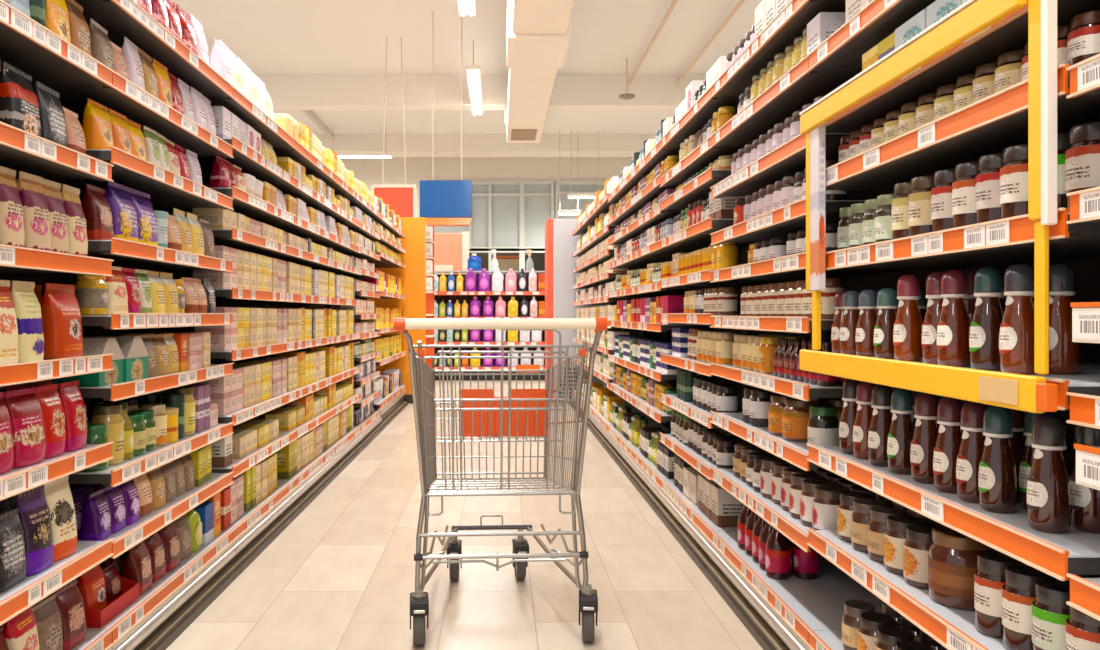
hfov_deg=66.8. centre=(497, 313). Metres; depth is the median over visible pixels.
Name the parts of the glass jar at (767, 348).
lid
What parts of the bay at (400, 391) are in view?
panel, shelf, shelf, shelf, shelf, shelf, price rail, price rail, price rail, price rail, price rail, kick plate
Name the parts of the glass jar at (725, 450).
lid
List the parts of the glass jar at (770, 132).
lid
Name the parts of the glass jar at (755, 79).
lid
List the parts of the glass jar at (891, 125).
lid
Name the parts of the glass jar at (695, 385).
lid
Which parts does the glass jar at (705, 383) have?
lid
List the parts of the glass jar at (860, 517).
lid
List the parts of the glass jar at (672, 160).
lid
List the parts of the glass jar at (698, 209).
lid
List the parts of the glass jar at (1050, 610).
lid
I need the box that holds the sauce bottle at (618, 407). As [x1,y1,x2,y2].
[616,407,620,428]
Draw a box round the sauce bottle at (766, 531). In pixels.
[759,522,772,570]
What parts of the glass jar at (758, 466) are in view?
lid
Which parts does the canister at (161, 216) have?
lid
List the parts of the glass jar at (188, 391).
lid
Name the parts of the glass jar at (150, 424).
lid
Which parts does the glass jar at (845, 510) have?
lid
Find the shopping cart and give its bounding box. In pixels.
[393,317,607,645]
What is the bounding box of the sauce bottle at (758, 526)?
[752,516,765,562]
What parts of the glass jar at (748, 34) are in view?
lid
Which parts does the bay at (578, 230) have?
price rail, price rail, shelf, shelf, shelf, shelf, shelf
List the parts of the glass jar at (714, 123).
lid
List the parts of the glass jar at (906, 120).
lid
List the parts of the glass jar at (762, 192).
lid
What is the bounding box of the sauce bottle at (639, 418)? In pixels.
[634,416,642,446]
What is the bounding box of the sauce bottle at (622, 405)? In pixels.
[619,405,625,431]
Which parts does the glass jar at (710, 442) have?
lid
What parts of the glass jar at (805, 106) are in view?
lid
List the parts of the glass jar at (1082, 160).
lid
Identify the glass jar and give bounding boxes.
[74,274,107,314]
[81,423,108,471]
[92,404,123,464]
[127,404,137,412]
[127,413,145,455]
[129,410,155,450]
[141,404,166,446]
[153,389,166,403]
[171,387,194,435]
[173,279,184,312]
[618,368,627,385]
[620,370,625,386]
[621,244,623,256]
[628,270,634,287]
[630,373,639,392]
[632,238,634,251]
[632,271,634,286]
[632,373,638,393]
[634,237,637,251]
[634,270,637,286]
[634,374,644,395]
[637,269,641,285]
[638,376,649,397]
[639,149,642,161]
[640,233,643,248]
[641,379,648,398]
[643,380,648,400]
[646,264,650,283]
[650,263,655,283]
[653,264,655,282]
[654,383,666,407]
[655,130,659,144]
[655,225,658,241]
[655,263,658,282]
[657,384,669,408]
[658,223,660,240]
[658,262,664,281]
[659,386,672,410]
[660,161,664,175]
[660,222,663,239]
[663,220,666,237]
[663,389,676,412]
[665,390,676,414]
[666,155,678,172]
[666,218,674,236]
[671,254,676,276]
[671,409,676,436]
[673,216,677,233]
[675,252,686,275]
[676,214,680,231]
[676,411,680,438]
[678,413,685,441]
[679,142,684,161]
[680,210,685,229]
[683,138,688,158]
[683,416,692,444]
[684,208,688,228]
[684,291,687,312]
[687,204,693,226]
[687,291,690,312]
[688,134,695,153]
[688,328,705,358]
[688,420,698,447]
[690,290,695,312]
[692,201,697,224]
[692,329,710,359]
[693,90,698,104]
[693,378,709,405]
[693,423,701,450]
[695,290,698,312]
[696,199,706,222]
[696,379,713,407]
[696,425,714,454]
[697,331,703,360]
[698,85,703,98]
[698,289,704,312]
[701,201,706,220]
[701,381,719,409]
[702,80,705,94]
[702,331,719,362]
[702,430,719,457]
[703,123,707,141]
[704,289,708,312]
[706,198,708,218]
[707,118,712,137]
[707,288,712,312]
[707,332,712,363]
[707,382,725,412]
[707,433,725,461]
[711,288,719,314]
[711,384,729,411]
[712,112,718,133]
[712,245,718,269]
[712,332,730,363]
[712,436,731,464]
[713,159,717,169]
[716,333,736,363]
[716,386,737,412]
[716,439,735,468]
[717,106,735,129]
[717,155,732,169]
[717,243,737,268]
[718,287,737,314]
[725,52,733,69]
[731,153,737,174]
[732,46,738,62]
[733,335,741,367]
[733,443,754,477]
[734,198,744,224]
[736,148,744,171]
[737,38,745,56]
[737,92,744,112]
[740,447,762,481]
[741,286,747,315]
[741,335,760,368]
[743,86,750,107]
[743,144,752,167]
[743,387,760,422]
[744,31,751,49]
[744,195,752,220]
[746,286,756,315]
[746,452,768,486]
[747,336,754,370]
[748,244,754,262]
[750,24,754,43]
[750,389,772,426]
[751,74,760,101]
[751,139,758,162]
[751,192,758,217]
[753,242,761,261]
[753,336,773,371]
[753,457,772,492]
[754,285,763,315]
[757,134,767,158]
[757,188,765,215]
[759,67,767,94]
[759,337,779,373]
[760,240,770,260]
[760,458,786,498]
[762,284,769,315]
[764,184,774,212]
[766,60,774,88]
[766,129,774,153]
[768,283,779,315]
[768,394,789,435]
[769,238,787,258]
[772,122,784,149]
[772,463,798,504]
[773,52,785,82]
[773,180,782,209]
[777,282,787,315]
[781,176,794,206]
[781,468,808,510]
[782,397,819,441]
[783,117,792,143]
[784,44,793,73]
[785,337,804,338]
[786,232,797,255]
[786,281,795,316]
[789,473,818,518]
[790,110,801,139]
[792,35,802,66]
[793,171,804,201]
[794,280,805,316]
[796,230,805,253]
[800,103,812,133]
[800,479,830,526]
[801,28,806,59]
[802,168,805,198]
[803,280,811,318]
[808,405,839,448]
[812,486,844,529]
[813,95,825,103]
[813,468,832,479]
[820,278,844,318]
[825,398,843,423]
[825,473,844,486]
[826,160,846,199]
[826,224,837,251]
[837,491,872,542]
[838,207,850,249]
[838,479,859,490]
[839,135,850,161]
[842,600,874,649]
[849,130,860,157]
[849,203,864,247]
[850,486,875,499]
[851,499,884,552]
[857,612,894,649]
[859,124,873,152]
[862,199,876,244]
[867,507,903,562]
[871,117,885,147]
[874,194,894,242]
[875,626,913,649]
[876,493,891,507]
[882,602,900,626]
[884,110,900,141]
[884,515,924,574]
[892,182,911,238]
[892,501,907,515]
[896,641,933,649]
[898,102,917,135]
[899,615,919,641]
[903,525,932,588]
[907,508,928,525]
[908,175,934,235]
[916,93,936,127]
[919,629,940,649]
[928,525,994,610]
[929,518,941,526]
[931,169,955,231]
[934,84,956,119]
[952,161,979,227]
[954,74,975,110]
[972,62,997,102]
[974,552,1020,638]
[975,153,1004,223]
[995,50,1023,92]
[1000,144,1027,218]
[1002,565,1051,649]
[1021,42,1027,80]
[1032,580,1069,649]
[1057,25,1070,64]
[1057,133,1070,207]
[1057,575,1099,582]
[1065,122,1099,211]
[1065,600,1099,649]
[1067,11,1099,65]
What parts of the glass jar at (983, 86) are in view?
lid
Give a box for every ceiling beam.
[256,75,705,109]
[314,134,655,156]
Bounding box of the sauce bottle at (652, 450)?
[651,434,657,463]
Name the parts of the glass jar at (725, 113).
lid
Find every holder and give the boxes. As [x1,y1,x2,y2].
[1070,302,1099,342]
[1074,444,1099,490]
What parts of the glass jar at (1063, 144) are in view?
lid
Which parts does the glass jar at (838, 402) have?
lid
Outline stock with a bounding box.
[123,125,698,464]
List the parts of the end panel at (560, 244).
orange edge post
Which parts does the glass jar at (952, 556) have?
lid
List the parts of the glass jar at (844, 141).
lid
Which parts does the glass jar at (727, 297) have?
lid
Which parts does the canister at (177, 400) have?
lid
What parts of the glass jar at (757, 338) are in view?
lid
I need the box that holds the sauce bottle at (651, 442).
[648,432,656,460]
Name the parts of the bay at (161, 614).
panel, shelf, shelf, shelf, shelf, shelf, shelf, shelf, shelf, shelf, price rail, price rail, price rail, price rail, price rail, price rail, price rail, price rail, price rail, kick plate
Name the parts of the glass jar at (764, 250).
lid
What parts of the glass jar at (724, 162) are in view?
lid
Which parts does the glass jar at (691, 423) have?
lid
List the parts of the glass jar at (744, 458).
lid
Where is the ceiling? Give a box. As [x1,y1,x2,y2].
[172,0,761,133]
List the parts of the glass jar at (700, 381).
lid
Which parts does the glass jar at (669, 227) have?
lid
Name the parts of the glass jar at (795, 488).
lid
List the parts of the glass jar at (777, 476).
lid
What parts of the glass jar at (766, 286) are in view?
lid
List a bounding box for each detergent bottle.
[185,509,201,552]
[434,272,438,290]
[434,300,438,316]
[434,329,438,341]
[434,350,437,366]
[439,272,446,290]
[439,300,445,316]
[439,329,445,341]
[439,350,445,366]
[447,300,452,316]
[447,329,452,341]
[447,350,452,366]
[448,272,454,290]
[454,300,460,316]
[454,329,460,341]
[454,350,458,366]
[456,272,463,290]
[462,300,467,316]
[462,329,467,341]
[465,268,476,290]
[467,254,480,270]
[470,297,480,316]
[470,329,480,341]
[470,347,480,366]
[478,268,489,290]
[483,297,493,316]
[483,329,493,341]
[483,347,493,366]
[492,268,503,290]
[495,297,505,316]
[495,329,505,341]
[495,347,505,366]
[505,268,516,290]
[508,297,518,316]
[508,330,518,341]
[508,347,518,366]
[518,268,526,290]
[520,297,528,316]
[520,330,529,341]
[521,347,530,364]
[528,268,536,290]
[530,297,537,316]
[531,330,541,341]
[533,347,543,366]
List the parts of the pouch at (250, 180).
lid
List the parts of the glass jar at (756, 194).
lid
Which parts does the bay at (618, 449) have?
kick plate, price rail, price rail, price rail, price rail, price rail, price rail, price rail, price rail, price rail, shelf, shelf, shelf, shelf, shelf, shelf, shelf, panel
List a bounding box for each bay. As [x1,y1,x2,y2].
[0,0,113,649]
[0,0,239,649]
[122,87,301,573]
[211,142,339,510]
[267,175,364,472]
[304,197,383,447]
[331,214,397,428]
[351,226,407,414]
[569,223,623,411]
[580,210,641,428]
[589,193,664,447]
[604,175,684,472]
[624,141,744,511]
[655,87,821,573]
[704,0,969,649]
[807,0,1099,649]
[1066,53,1099,620]
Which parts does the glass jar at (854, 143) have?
lid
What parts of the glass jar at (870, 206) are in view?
lid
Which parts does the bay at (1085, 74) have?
price rail, price rail, price rail, price rail, shelf, shelf, shelf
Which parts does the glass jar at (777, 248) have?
lid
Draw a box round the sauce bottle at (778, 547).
[765,527,790,579]
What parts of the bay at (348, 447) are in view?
panel, shelf, shelf, shelf, shelf, shelf, shelf, shelf, shelf, price rail, price rail, price rail, price rail, price rail, price rail, price rail, price rail, price rail, kick plate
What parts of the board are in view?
hanging rod, red panel, pale frame, hanging rod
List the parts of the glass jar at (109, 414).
lid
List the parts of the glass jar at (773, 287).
lid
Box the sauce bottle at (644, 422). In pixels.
[639,419,647,450]
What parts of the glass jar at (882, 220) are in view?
lid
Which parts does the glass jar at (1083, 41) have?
lid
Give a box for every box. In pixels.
[22,378,61,386]
[62,338,124,386]
[83,336,100,337]
[100,336,148,381]
[153,333,187,371]
[167,385,203,432]
[170,332,201,349]
[188,333,196,351]
[188,351,196,369]
[188,383,209,429]
[190,449,202,486]
[192,208,229,228]
[193,270,229,288]
[193,502,213,545]
[194,307,230,328]
[194,329,230,350]
[197,350,201,368]
[197,375,230,393]
[200,446,206,482]
[202,332,209,349]
[202,349,209,367]
[204,491,220,537]
[206,444,210,480]
[210,392,230,415]
[210,403,217,427]
[211,106,230,137]
[211,434,231,466]
[214,245,229,259]
[221,488,230,529]
[226,478,236,502]
[229,247,236,268]
[230,211,236,228]
[230,269,236,288]
[230,369,236,391]
[230,390,236,412]
[231,112,238,138]
[231,307,236,328]
[231,328,236,349]
[231,500,236,523]
[232,432,251,453]
[232,435,245,458]
[233,364,261,383]
[233,365,254,385]
[233,366,249,387]
[233,368,242,388]
[233,429,256,450]
[234,427,264,447]
[235,474,243,497]
[236,249,242,269]
[236,495,243,518]
[237,213,244,230]
[237,270,242,287]
[237,307,243,327]
[237,328,243,348]
[237,363,267,382]
[237,388,242,409]
[238,424,268,443]
[239,118,245,143]
[241,468,250,511]
[242,250,249,271]
[242,362,271,379]
[242,386,249,407]
[243,271,249,288]
[244,308,249,327]
[244,328,249,347]
[245,216,249,231]
[245,421,273,441]
[246,124,253,148]
[249,252,255,272]
[249,308,255,327]
[249,361,277,378]
[249,385,254,405]
[250,218,255,233]
[250,272,255,288]
[250,327,255,346]
[251,419,278,438]
[251,465,255,507]
[253,360,280,377]
[254,130,260,153]
[255,220,260,235]
[255,383,261,403]
[256,254,261,273]
[256,273,261,289]
[256,308,261,326]
[256,327,261,345]
[256,463,260,483]
[256,482,260,503]
[259,359,286,376]
[259,459,266,480]
[260,478,266,499]
[261,181,270,203]
[261,222,267,237]
[261,381,267,401]
[262,255,267,273]
[262,274,267,290]
[262,308,266,326]
[262,327,266,345]
[265,357,292,374]
[265,412,292,430]
[266,308,272,326]
[266,456,272,476]
[267,257,271,274]
[267,326,272,344]
[267,380,271,398]
[267,474,272,495]
[268,225,272,239]
[268,275,271,290]
[270,453,276,472]
[271,185,275,205]
[271,258,277,275]
[271,378,277,397]
[272,276,277,291]
[272,308,276,325]
[272,326,276,343]
[272,410,295,427]
[273,227,277,241]
[273,471,276,490]
[274,356,296,373]
[275,352,300,387]
[275,442,291,478]
[276,157,292,175]
[277,276,281,291]
[277,308,281,325]
[277,326,281,343]
[277,377,280,394]
[278,229,282,242]
[278,259,281,276]
[278,409,301,425]
[279,407,304,422]
[281,308,304,339]
[281,376,286,393]
[282,194,292,213]
[282,260,285,277]
[282,277,285,291]
[282,309,286,325]
[282,326,286,342]
[283,231,285,243]
[286,233,292,246]
[286,262,293,278]
[286,278,293,292]
[286,374,292,391]
[287,309,292,324]
[287,325,292,341]
[288,351,304,386]
[288,396,307,421]
[292,325,296,340]
[292,441,294,475]
[293,160,297,178]
[293,197,296,215]
[293,235,296,247]
[293,309,296,324]
[293,373,296,389]
[294,263,296,279]
[294,279,296,293]
[295,198,301,218]
[295,439,296,472]
[296,162,300,180]
[297,236,300,248]
[297,264,299,279]
[297,280,299,293]
[297,309,301,324]
[297,325,301,340]
[297,437,300,454]
[297,453,300,470]
[298,122,303,139]
[299,137,303,146]
[300,265,304,280]
[300,280,304,293]
[300,435,305,452]
[301,165,304,183]
[301,238,304,250]
[301,451,305,468]
[302,201,305,220]
[305,125,311,153]
[305,175,315,190]
[306,207,313,223]
[306,308,326,336]
[306,394,310,419]
[311,269,313,294]
[311,346,331,376]
[311,393,312,417]
[311,427,315,458]
[312,311,314,338]
[314,209,317,225]
[314,270,318,295]
[315,209,320,227]
[316,177,319,193]
[319,179,322,195]
[320,422,324,451]
[321,212,323,228]
[322,146,325,165]
[323,182,325,197]
[324,216,332,233]
[325,421,326,449]
[326,186,330,200]
[326,308,330,336]
[330,385,332,406]
[331,309,347,333]
[332,151,336,174]
[332,342,350,368]
[332,346,334,374]
[333,219,334,234]
[334,195,342,208]
[335,223,340,237]
[336,275,339,297]
[338,411,342,438]
[341,224,345,239]
[344,167,346,183]
[344,198,347,212]
[347,171,349,185]
[351,342,353,367]
[354,178,357,192]
[355,232,358,245]
[358,181,360,195]
[373,381,377,403]
[374,196,377,209]
[375,378,382,399]
[375,380,379,401]
[378,375,388,391]
[385,370,397,388]
[387,369,398,386]
[426,227,432,239]
[426,243,432,256]
[426,260,432,273]
[426,277,432,290]
[462,354,467,366]
[538,274,544,290]
[538,301,544,316]
[599,390,614,412]
[607,396,623,421]
[609,331,625,348]
[611,177,618,191]
[611,234,621,248]
[611,332,628,348]
[623,167,629,179]
[626,241,628,254]
[628,304,630,321]
[629,239,631,253]
[630,339,631,360]
[631,299,632,321]
[633,299,635,321]
[636,299,638,321]
[639,298,640,321]
[641,298,642,321]
[643,298,644,321]
[645,139,654,155]
[647,228,650,245]
[649,297,655,322]
[649,378,651,404]
[650,302,652,322]
[650,343,652,367]
[651,226,655,243]
[651,379,670,405]
[652,168,654,180]
[653,302,655,322]
[653,342,654,368]
[656,296,659,322]
[657,442,660,469]
[659,443,663,472]
[660,296,661,323]
[662,296,664,323]
[662,445,664,474]
[663,117,672,136]
[664,446,667,475]
[665,295,685,324]
[666,448,676,478]
[674,455,677,486]
[675,105,679,123]
[677,456,679,488]
[679,458,682,490]
[680,98,685,118]
[681,460,691,492]
[683,467,696,499]
[686,81,703,111]
[690,471,700,505]
[698,474,706,513]
[704,479,716,519]
[706,66,712,90]
[709,192,714,218]
[711,484,743,526]
[713,56,726,82]
[715,197,744,218]
[755,0,764,37]
[765,0,775,26]
[776,0,790,15]
[807,12,845,54]
[846,0,864,21]
[862,44,877,70]
[878,32,894,59]
[895,9,925,48]
[926,0,961,27]
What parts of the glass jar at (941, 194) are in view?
lid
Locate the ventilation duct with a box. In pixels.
[505,0,573,142]
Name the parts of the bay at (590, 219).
price rail, price rail, price rail, price rail, price rail, shelf, shelf, shelf, shelf, shelf, panel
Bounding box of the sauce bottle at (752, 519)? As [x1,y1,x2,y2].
[745,510,758,555]
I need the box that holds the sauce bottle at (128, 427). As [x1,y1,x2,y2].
[116,402,133,459]
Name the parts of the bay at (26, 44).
shelf, shelf, shelf, shelf, shelf, price rail, price rail, price rail, price rail, price rail, price rail, shelf, price rail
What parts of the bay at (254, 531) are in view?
panel, shelf, shelf, shelf, shelf, shelf, shelf, shelf, shelf, shelf, price rail, price rail, price rail, price rail, price rail, price rail, price rail, price rail, price rail, kick plate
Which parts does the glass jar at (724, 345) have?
lid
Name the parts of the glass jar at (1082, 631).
lid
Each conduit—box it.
[628,0,677,83]
[677,0,744,83]
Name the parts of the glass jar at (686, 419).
lid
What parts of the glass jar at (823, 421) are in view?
lid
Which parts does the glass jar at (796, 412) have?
lid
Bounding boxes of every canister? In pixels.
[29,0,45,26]
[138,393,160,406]
[153,210,167,247]
[162,393,184,438]
[165,407,178,442]
[623,373,626,388]
[624,275,626,288]
[625,374,626,389]
[634,152,639,167]
[640,270,641,285]
[642,269,643,284]
[644,268,646,284]
[646,383,648,401]
[660,264,662,278]
[661,119,665,138]
[662,263,664,278]
[665,261,670,277]
[677,369,685,398]
[678,256,680,275]
[680,370,688,399]
[681,254,684,274]
[683,371,696,401]
[685,253,689,273]
[689,252,693,272]
[694,250,697,271]
[698,249,702,270]
[702,248,707,269]
[708,246,712,268]
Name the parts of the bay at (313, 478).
panel, shelf, shelf, shelf, shelf, shelf, shelf, shelf, shelf, price rail, price rail, price rail, price rail, price rail, price rail, price rail, price rail, price rail, kick plate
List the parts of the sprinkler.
drop rod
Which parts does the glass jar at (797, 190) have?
lid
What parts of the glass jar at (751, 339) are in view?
lid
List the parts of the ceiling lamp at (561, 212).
suspension rod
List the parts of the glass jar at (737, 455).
lid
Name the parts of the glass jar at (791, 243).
lid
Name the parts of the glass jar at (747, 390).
lid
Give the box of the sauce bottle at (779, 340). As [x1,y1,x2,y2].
[773,338,784,375]
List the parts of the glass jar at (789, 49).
lid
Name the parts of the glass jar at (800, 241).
lid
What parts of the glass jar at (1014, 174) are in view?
lid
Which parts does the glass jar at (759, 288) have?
lid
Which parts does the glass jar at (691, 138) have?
lid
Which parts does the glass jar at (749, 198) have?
lid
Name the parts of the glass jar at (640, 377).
lid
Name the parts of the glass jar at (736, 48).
lid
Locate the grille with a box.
[511,129,536,140]
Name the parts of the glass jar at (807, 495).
lid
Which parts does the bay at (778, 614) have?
kick plate, price rail, price rail, price rail, price rail, price rail, price rail, price rail, price rail, price rail, price rail, shelf, shelf, shelf, shelf, shelf, shelf, shelf, shelf, shelf, shelf, panel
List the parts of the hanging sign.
blue panel, hanging rod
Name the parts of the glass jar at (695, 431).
lid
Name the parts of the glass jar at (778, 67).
lid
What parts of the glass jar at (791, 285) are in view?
lid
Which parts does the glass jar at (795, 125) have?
lid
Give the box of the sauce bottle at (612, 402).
[610,402,616,422]
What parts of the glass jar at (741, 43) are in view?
lid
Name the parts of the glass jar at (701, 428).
lid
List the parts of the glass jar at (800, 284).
lid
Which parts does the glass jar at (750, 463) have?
lid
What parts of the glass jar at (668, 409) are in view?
lid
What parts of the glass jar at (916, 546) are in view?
lid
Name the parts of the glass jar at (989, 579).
lid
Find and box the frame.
[799,0,1057,412]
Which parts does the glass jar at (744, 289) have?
lid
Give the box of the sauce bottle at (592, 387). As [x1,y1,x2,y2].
[590,387,593,403]
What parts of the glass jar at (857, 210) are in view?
lid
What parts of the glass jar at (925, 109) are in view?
lid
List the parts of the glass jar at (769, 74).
lid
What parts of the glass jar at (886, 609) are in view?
lid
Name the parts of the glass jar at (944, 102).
lid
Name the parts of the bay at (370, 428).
panel, shelf, shelf, shelf, shelf, shelf, shelf, shelf, shelf, shelf, shelf, price rail, price rail, price rail, price rail, price rail, price rail, price rail, price rail, price rail, price rail, price rail, kick plate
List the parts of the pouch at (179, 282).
lid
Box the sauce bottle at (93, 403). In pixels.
[88,402,102,423]
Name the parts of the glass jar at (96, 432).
lid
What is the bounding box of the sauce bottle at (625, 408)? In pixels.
[620,406,627,433]
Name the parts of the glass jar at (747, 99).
lid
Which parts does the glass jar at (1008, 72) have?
lid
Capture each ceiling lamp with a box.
[337,126,392,157]
[457,0,475,16]
[466,40,482,115]
[557,131,580,214]
[567,131,598,197]
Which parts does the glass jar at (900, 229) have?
lid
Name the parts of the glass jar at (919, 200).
lid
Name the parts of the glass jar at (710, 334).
lid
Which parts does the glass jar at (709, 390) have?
lid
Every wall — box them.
[339,157,633,354]
[434,232,468,273]
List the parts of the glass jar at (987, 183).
lid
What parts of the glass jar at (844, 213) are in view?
lid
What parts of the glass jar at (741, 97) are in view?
lid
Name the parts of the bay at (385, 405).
panel, shelf, shelf, shelf, shelf, shelf, price rail, price rail, price rail, price rail, price rail, price rail, price rail, kick plate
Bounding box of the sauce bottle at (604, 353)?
[601,353,604,372]
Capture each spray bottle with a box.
[491,250,497,270]
[526,250,533,270]
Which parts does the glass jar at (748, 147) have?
lid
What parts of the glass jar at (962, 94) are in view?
lid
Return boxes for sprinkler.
[619,58,634,99]
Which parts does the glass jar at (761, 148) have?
lid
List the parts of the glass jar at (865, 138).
lid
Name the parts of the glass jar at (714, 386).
lid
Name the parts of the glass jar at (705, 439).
lid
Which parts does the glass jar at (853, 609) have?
lid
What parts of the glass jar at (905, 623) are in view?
lid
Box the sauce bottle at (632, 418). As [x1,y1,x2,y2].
[629,417,633,441]
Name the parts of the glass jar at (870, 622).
lid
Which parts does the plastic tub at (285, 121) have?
lid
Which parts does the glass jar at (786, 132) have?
lid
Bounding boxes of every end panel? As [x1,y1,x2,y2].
[367,217,425,403]
[545,219,606,402]
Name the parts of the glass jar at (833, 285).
lid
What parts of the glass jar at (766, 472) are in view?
lid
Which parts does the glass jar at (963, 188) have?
lid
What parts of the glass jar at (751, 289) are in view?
lid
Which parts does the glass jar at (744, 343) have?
lid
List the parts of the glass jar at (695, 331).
lid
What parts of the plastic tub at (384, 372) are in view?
lid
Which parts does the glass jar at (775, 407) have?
lid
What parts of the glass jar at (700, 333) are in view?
lid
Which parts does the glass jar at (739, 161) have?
lid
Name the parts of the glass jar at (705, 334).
lid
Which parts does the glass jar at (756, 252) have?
lid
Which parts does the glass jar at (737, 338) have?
lid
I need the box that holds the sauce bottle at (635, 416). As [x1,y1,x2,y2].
[632,415,639,444]
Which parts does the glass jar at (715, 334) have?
lid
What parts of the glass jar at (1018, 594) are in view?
lid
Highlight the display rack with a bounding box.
[426,227,433,369]
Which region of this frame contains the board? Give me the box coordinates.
[371,37,416,216]
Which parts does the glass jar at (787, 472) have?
lid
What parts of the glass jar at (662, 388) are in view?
lid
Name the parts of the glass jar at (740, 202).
lid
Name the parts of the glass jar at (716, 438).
lid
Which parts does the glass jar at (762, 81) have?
lid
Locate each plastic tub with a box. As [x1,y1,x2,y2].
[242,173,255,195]
[255,179,262,198]
[274,114,293,136]
[293,120,299,141]
[382,371,395,389]
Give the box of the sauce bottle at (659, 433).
[656,433,665,467]
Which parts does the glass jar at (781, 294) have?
lid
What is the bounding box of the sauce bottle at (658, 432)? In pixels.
[654,431,663,465]
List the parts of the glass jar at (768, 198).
lid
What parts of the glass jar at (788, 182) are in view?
lid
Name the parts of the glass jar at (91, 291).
lid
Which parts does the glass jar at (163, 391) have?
lid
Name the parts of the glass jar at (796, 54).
lid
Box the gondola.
[434,271,544,379]
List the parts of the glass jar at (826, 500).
lid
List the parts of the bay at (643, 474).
kick plate, price rail, price rail, price rail, price rail, price rail, price rail, price rail, price rail, price rail, shelf, shelf, shelf, shelf, shelf, shelf, shelf, shelf, shelf, panel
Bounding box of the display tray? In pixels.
[50,576,138,627]
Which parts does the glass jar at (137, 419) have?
lid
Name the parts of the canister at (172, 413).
lid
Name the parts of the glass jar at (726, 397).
lid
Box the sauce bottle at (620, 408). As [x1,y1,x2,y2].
[617,408,621,430]
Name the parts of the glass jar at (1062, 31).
lid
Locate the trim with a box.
[302,110,333,138]
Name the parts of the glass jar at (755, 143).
lid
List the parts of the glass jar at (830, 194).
lid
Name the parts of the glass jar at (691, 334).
lid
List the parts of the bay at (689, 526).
kick plate, price rail, price rail, price rail, price rail, price rail, price rail, price rail, price rail, price rail, price rail, shelf, shelf, shelf, shelf, shelf, shelf, shelf, shelf, shelf, panel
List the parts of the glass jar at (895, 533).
lid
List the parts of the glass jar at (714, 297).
lid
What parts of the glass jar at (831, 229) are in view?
lid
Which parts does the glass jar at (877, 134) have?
lid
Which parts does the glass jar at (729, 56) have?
lid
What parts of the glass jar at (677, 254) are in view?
lid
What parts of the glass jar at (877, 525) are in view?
lid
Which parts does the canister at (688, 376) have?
lid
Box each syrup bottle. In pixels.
[831,291,845,353]
[839,379,859,454]
[840,291,859,354]
[853,382,874,459]
[855,289,877,356]
[868,385,892,466]
[874,288,897,358]
[887,388,913,474]
[893,274,922,360]
[910,390,922,429]
[910,393,938,483]
[918,289,926,321]
[922,271,944,364]
[933,397,962,493]
[936,395,943,428]
[937,270,969,366]
[956,401,986,502]
[964,271,976,324]
[969,267,1002,370]
[978,406,1016,512]
[999,264,1035,373]
[1000,270,1006,313]
[1008,408,1024,502]
[1019,411,1052,510]
[1026,415,1070,533]
[1048,264,1078,373]
[1070,425,1099,532]
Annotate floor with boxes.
[166,380,762,649]
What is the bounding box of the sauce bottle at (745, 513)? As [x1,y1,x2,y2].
[738,505,750,549]
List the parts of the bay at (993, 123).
price rail, shelf, price rail, shelf, price rail, shelf, price rail, price rail, price rail, price rail, shelf, shelf, shelf, shelf, shelf, panel, price rail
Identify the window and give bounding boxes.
[426,180,554,250]
[469,248,544,273]
[554,180,605,218]
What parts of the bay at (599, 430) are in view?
kick plate, price rail, price rail, price rail, price rail, price rail, price rail, price rail, price rail, shelf, shelf, shelf, shelf, shelf, shelf, shelf, shelf, panel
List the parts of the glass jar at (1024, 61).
lid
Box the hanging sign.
[420,15,471,225]
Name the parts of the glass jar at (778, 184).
lid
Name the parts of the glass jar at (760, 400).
lid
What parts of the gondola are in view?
price rail, price rail, price rail, price rail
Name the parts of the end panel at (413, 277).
floor skirting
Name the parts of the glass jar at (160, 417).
lid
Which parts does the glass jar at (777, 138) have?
lid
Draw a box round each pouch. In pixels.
[0,61,40,136]
[0,166,24,246]
[0,280,18,364]
[0,392,13,473]
[0,498,11,513]
[0,508,26,592]
[0,626,8,649]
[3,607,38,649]
[4,384,29,397]
[4,387,45,467]
[6,0,29,16]
[8,495,15,508]
[10,283,42,304]
[11,281,43,362]
[13,485,53,576]
[17,171,50,250]
[30,380,51,387]
[31,594,62,649]
[35,81,67,146]
[36,384,65,458]
[40,283,83,359]
[42,179,68,252]
[43,475,76,561]
[46,0,70,42]
[53,579,86,649]
[58,380,86,451]
[61,184,87,255]
[62,106,85,153]
[65,0,91,55]
[71,489,82,538]
[77,564,106,610]
[78,484,95,509]
[81,184,113,239]
[81,489,110,540]
[82,98,113,148]
[88,19,114,70]
[94,484,106,490]
[100,554,123,575]
[102,562,121,604]
[104,485,125,533]
[105,181,137,241]
[105,266,127,314]
[108,108,132,153]
[110,41,128,79]
[120,478,139,525]
[121,37,144,89]
[121,267,140,312]
[121,540,152,595]
[126,119,146,160]
[130,188,157,245]
[133,473,152,517]
[135,269,152,312]
[137,0,152,16]
[138,48,158,98]
[141,335,156,376]
[143,126,160,166]
[144,531,165,583]
[147,271,164,312]
[147,467,165,510]
[151,0,169,30]
[152,58,172,107]
[152,334,169,375]
[156,132,169,170]
[158,521,180,571]
[159,272,178,312]
[160,462,175,503]
[163,334,178,372]
[164,0,182,42]
[164,138,179,174]
[167,71,183,114]
[168,215,181,250]
[171,458,184,496]
[172,208,191,252]
[173,514,191,560]
[175,144,189,178]
[176,4,197,55]
[177,78,194,121]
[180,453,194,491]
[181,277,197,312]
[185,149,201,184]
[186,212,203,254]
[190,14,208,64]
[190,86,206,128]
[192,278,206,312]
[199,219,214,256]
[202,95,215,134]
[202,277,215,312]
[209,38,231,84]
[210,156,230,187]
[219,39,245,96]
[225,160,237,186]
[233,164,245,190]
[236,56,260,109]
[251,71,273,120]
[261,139,265,157]
[262,139,271,161]
[268,143,276,164]
[276,188,281,208]
[278,189,285,210]
[306,208,309,221]
[354,343,357,356]
[356,342,360,355]
[691,129,700,151]
[697,127,703,146]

